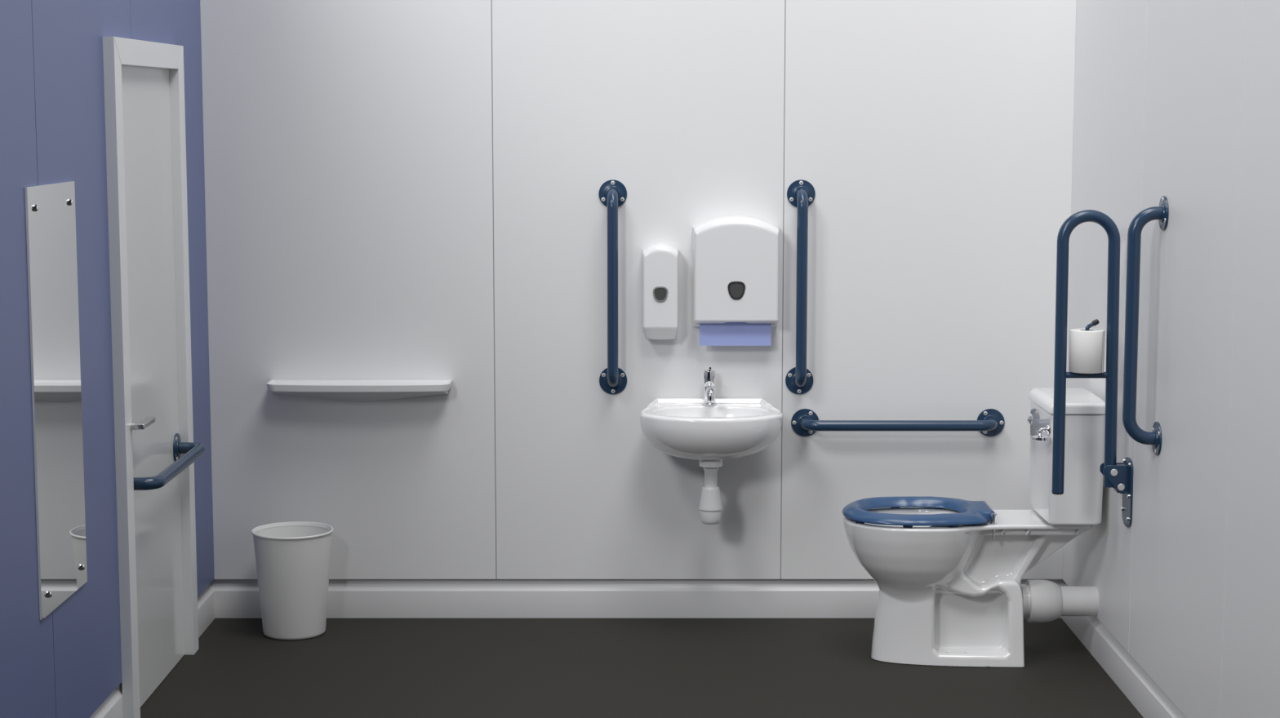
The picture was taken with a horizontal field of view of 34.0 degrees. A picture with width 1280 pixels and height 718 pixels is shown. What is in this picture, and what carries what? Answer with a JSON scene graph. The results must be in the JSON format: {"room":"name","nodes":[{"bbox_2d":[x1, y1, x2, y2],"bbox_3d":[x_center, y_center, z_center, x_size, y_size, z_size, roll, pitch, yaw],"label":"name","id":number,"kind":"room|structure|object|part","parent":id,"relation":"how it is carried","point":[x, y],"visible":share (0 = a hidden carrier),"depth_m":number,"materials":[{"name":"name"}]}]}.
{"room":"public restroom","nodes":[
{"label":"public restroom","id":0,"kind":"room"},
{"bbox_2d":[0,0,214,717],"bbox_3d":[-1.410,-0.402,5.033,0.030,2.670,3.430,0,7,0],"label":"wall","id":1,"kind":"structure","parent":0,"point":[66,664],"depth_m":5.16,"materials":[{"name":"blue paint"}]},
{"bbox_2d":[24,181,87,620],"bbox_3d":[-1.387,0.085,5.006,0.014,1.003,0.400,0,7,0],"label":"wall mirror","id":2,"kind":"object","parent":1,"relation":"attached to","point":[50,209],"visible":1,"depth_m":4.99,"materials":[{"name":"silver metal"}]},
{"bbox_2d":[89,688,123,717],"bbox_3d":[-1.420,1.053,4.576,0.050,0.150,2.175,0,7,0],"label":"baseboard","id":3,"kind":"structure","parent":1,"relation":"attached to","point":[112,708],"depth_m":5.55,"materials":[{"name":"white plastic"}]},
{"bbox_2d":[102,36,199,717],"bbox_3d":[-1.382,0.031,5.963,0.106,1.849,0.835,0,7,0],"label":"door","id":4,"kind":"structure","parent":1,"relation":"in","point":[144,81],"depth_m":5.94,"materials":[{"name":"white paint"}]},
{"bbox_3d":[-1.363,0.174,5.674,0.067,0.048,0.149,0,7,0],"label":"handle","id":5,"kind":"part","parent":4,"relation":"part of","materials":[{"name":"silver metal"}]},
{"bbox_3d":[-1.415,0.057,5.967,0.040,1.792,0.731,0,7,0],"label":"panel","id":6,"kind":"part","parent":4,"relation":"part of","materials":[{"name":"white laminate"}]},
{"bbox_2d":[133,433,205,490],"bbox_3d":[-1.347,0.304,6.003,0.095,0.090,0.693,0,7,0],"label":"grab bar","id":7,"kind":"object","parent":4,"relation":"attached to","point":[193,451],"visible":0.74,"depth_m":5.95,"materials":[{"name":"blue metal"}]},
{"bbox_2d":[197,584,215,638],"bbox_3d":[-1.420,0.800,6.684,0.050,0.150,0.418,0,7,0],"label":"baseboard","id":8,"kind":"structure","parent":1,"relation":"attached to","point":[206,601],"depth_m":6.75,"materials":[{"name":"white plastic"}]},
{"bbox_2d":[200,0,1076,579],"bbox_3d":[-0.005,-0.605,6.721,2.779,2.670,0.030,0,7,0],"label":"wall","id":9,"kind":"structure","parent":0,"point":[395,189],"depth_m":6.74,"materials":[{"name":"white paint"}]},
{"bbox_2d":[266,380,452,402],"bbox_3d":[-0.901,0.112,6.725,0.588,0.074,0.131,0,7,0],"label":"wall shelf","id":10,"kind":"object","parent":9,"relation":"attached to","point":[357,391],"visible":1,"depth_m":6.73,"materials":[{"name":"white plastic"}]},
{"bbox_2d":[598,179,626,394],"bbox_3d":[-0.087,-0.225,6.706,0.090,0.693,0.089,0,7,0],"label":"grab bar","id":11,"kind":"object","parent":9,"relation":"attached to","point":[612,193],"visible":1,"depth_m":6.68,"materials":[{"name":"blue metal"}]},
{"bbox_3d":[-0.087,-0.225,6.704,0.035,0.638,0.086,0,7,0],"label":"rail","id":12,"kind":"part","parent":11,"relation":"part of","materials":[{"name":"blue metal"}]},
{"bbox_2d":[210,578,1066,618],"bbox_3d":[-0.005,0.774,6.896,2.819,0.150,0.050,0,7,0],"label":"baseboard","id":13,"kind":"structure","parent":9,"relation":"attached to","point":[780,598],"depth_m":6.88,"materials":[{"name":"white plastic"}]},
{"bbox_2d":[642,243,678,339],"bbox_3d":[0.065,-0.215,6.701,0.115,0.306,0.101,0,7,0],"label":"soap dispenser","id":14,"kind":"object","parent":9,"relation":"attached to","point":[660,260],"visible":1,"depth_m":6.65,"materials":[{"name":"white plastic"}]},
{"bbox_3d":[0.065,-0.206,6.653,0.038,0.039,0.001,0,7,0],"label":"pane","id":15,"kind":"part","parent":14,"relation":"part of","materials":[{"name":"grey plastic"}]},
{"bbox_2d":[640,398,782,468],"bbox_3d":[0.224,0.242,6.627,0.450,0.189,0.356,0,7,0],"label":"basin","id":16,"kind":"object","parent":9,"relation":"attached to","point":[733,428],"visible":1,"depth_m":6.51,"materials":[{"name":"white ceramic"}]},
{"bbox_2d":[702,367,716,405],"bbox_3d":[0.224,0.090,6.683,0.047,0.128,0.147,0,7,0],"label":"mixer tap","id":17,"kind":"object","parent":16,"relation":"on","point":[708,375],"visible":1,"depth_m":6.71,"materials":[{"name":"silver metal"}]},
{"bbox_3d":[0.223,0.061,6.730,0.040,0.051,0.040,0,7,0],"label":"knob","id":18,"kind":"part","parent":17,"relation":"part of","materials":[{"name":"silver metal"}]},
{"bbox_3d":[0.224,0.110,6.673,0.031,0.048,0.121,0,7,0],"label":"spout","id":19,"kind":"part","parent":17,"relation":"part of","materials":[{"name":"silver metal"}]},
{"bbox_2d":[698,467,722,524],"bbox_3d":[0.224,0.420,6.708,0.076,0.182,0.237,0,7,0],"label":"trap","id":20,"kind":"object","parent":16,"relation":"attached to","point":[710,507],"visible":0.99,"depth_m":6.61,"materials":[{"name":"white plastic"}]},
{"bbox_2d":[692,215,778,327],"bbox_3d":[0.305,-0.275,6.684,0.273,0.360,0.121,0,7,0],"label":"paper towel dispenser","id":21,"kind":"object","parent":9,"relation":"attached to","point":[735,258],"visible":1,"depth_m":6.63,"materials":[{"name":"white plastic"}]},
{"bbox_2d":[699,322,771,346],"bbox_3d":[0.305,-0.089,6.700,0.229,0.096,0.002,0,7,0],"label":"paper towel","id":22,"kind":"object","parent":21,"relation":"hanging from","point":[727,334],"visible":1,"depth_m":6.70,"materials":[{"name":"blue paper"}]},
{"bbox_3d":[0.305,-0.217,6.631,0.044,0.046,0.001,0,7,0],"label":"pane","id":23,"kind":"part","parent":21,"relation":"part of","materials":[{"name":"grey plastic"}]},
{"bbox_2d":[785,179,815,394],"bbox_3d":[0.516,-0.225,6.706,0.090,0.693,0.089,0,7,0],"label":"grab bar","id":24,"kind":"object","parent":9,"relation":"attached to","point":[801,193],"visible":1,"depth_m":6.68,"materials":[{"name":"blue metal"}]},
{"bbox_3d":[0.516,-0.225,6.704,0.035,0.638,0.086,0,7,0],"label":"rail","id":25,"kind":"part","parent":24,"relation":"part of","materials":[{"name":"blue metal"}]},
{"bbox_2d":[791,408,1004,436],"bbox_3d":[0.837,0.211,6.758,0.692,0.090,0.089,0,7,0],"label":"grab bar","id":26,"kind":"object","parent":9,"relation":"attached to","point":[805,422],"visible":1,"depth_m":6.72,"materials":[{"name":"blue metal"}]},
{"bbox_3d":[0.837,0.212,6.757,0.637,0.035,0.086,0,7,0],"label":"rail","id":27,"kind":"part","parent":26,"relation":"part of","materials":[{"name":"blue metal"}]},
{"bbox_2d":[140,618,1143,717],"bbox_3d":[-0.005,1.254,3.736,2.899,0.050,6.460,0,7,0],"label":"floor","id":28,"kind":"structure","parent":0,"point":[357,668],"depth_m":6.22,"materials":[{"name":"plastic"}]},
{"bbox_2d":[251,521,333,640],"bbox_3d":[-1.102,0.708,6.664,0.257,0.336,0.257,0,7,0],"label":"waste bin","id":29,"kind":"object","parent":28,"relation":"on","point":[292,558],"visible":1,"depth_m":6.58,"materials":[{"name":"white plastic"}]},
{"bbox_2d":[842,387,1105,667],"bbox_3d":[0.992,0.509,6.326,0.764,0.811,0.385,0,7,0],"label":"toilet","id":30,"kind":"object","parent":28,"relation":"on","point":[948,573],"visible":0.94,"depth_m":6.27,"materials":[{"name":"white ceramic"}]},
{"bbox_3d":[0.837,0.459,6.330,0.450,0.036,0.359,0,7,0],"label":"seat","id":31,"kind":"part","parent":30,"relation":"part of","materials":[{"name":"blue plastic"}]},
{"bbox_3d":[1.173,0.215,6.128,0.053,0.042,0.057,0,7,0],"label":"flush lever","id":32,"kind":"part","parent":30,"relation":"part of","materials":[{"name":"silver metal"}]},
{"bbox_3d":[1.282,0.123,6.285,0.177,0.036,0.358,0,7,0],"label":"cistern lid","id":33,"kind":"part","parent":30,"relation":"part of","materials":[{"name":"white ceramic"}]},
{"bbox_2d":[1062,0,1279,717],"bbox_3d":[1.399,-0.271,3.943,0.030,2.670,5.626,0,7,0],"label":"wall","id":34,"kind":"structure","parent":0,"point":[1178,100],"depth_m":5.23,"materials":[{"name":"white paint"}]},
{"bbox_2d":[1020,579,1098,622],"bbox_3d":[1.270,0.736,6.363,0.229,0.130,0.130,0,7,0],"label":"pipe","id":35,"kind":"object","parent":34,"relation":"attached to","point":[1043,601],"visible":0.94,"depth_m":6.32,"materials":[{"name":"white plastic"}]},
{"bbox_2d":[1051,209,1133,527],"bbox_3d":[1.274,0.030,5.891,0.219,0.898,0.100,0,7,0],"label":"rail","id":36,"kind":"object","parent":34,"relation":"attached to","point":[1118,477],"visible":1,"depth_m":5.88,"materials":[{"name":"blue metal"}]},
{"bbox_2d":[1068,328,1105,373],"bbox_3d":[1.255,-0.023,5.884,0.096,0.118,0.096,0,7,0],"label":"toilet roll","id":37,"kind":"object","parent":36,"relation":"on","point":[1086,348],"visible":1,"depth_m":5.84,"materials":[{"name":"white paper"}]},
{"bbox_3d":[1.381,0.377,5.932,0.005,0.198,0.100,0,7,0],"label":"wall plate","id":38,"kind":"part","parent":36,"relation":"part of","materials":[{"name":"blue metal"}]},
{"bbox_2d":[1061,584,1186,717],"bbox_3d":[1.409,1.109,4.104,0.050,0.150,5.616,0,7,0],"label":"baseboard","id":39,"kind":"structure","parent":34,"relation":"attached to","point":[1149,700],"depth_m":6.01,"materials":[{"name":"white plastic"}]},
{"bbox_2d":[1122,195,1168,455],"bbox_3d":[1.336,-0.086,5.564,0.095,0.692,0.090,0,7,0],"label":"grab bar","id":40,"kind":"object","parent":34,"relation":"attached to","point":[1160,213],"visible":1,"depth_m":5.55,"materials":[{"name":"blue metal"}]}
]}

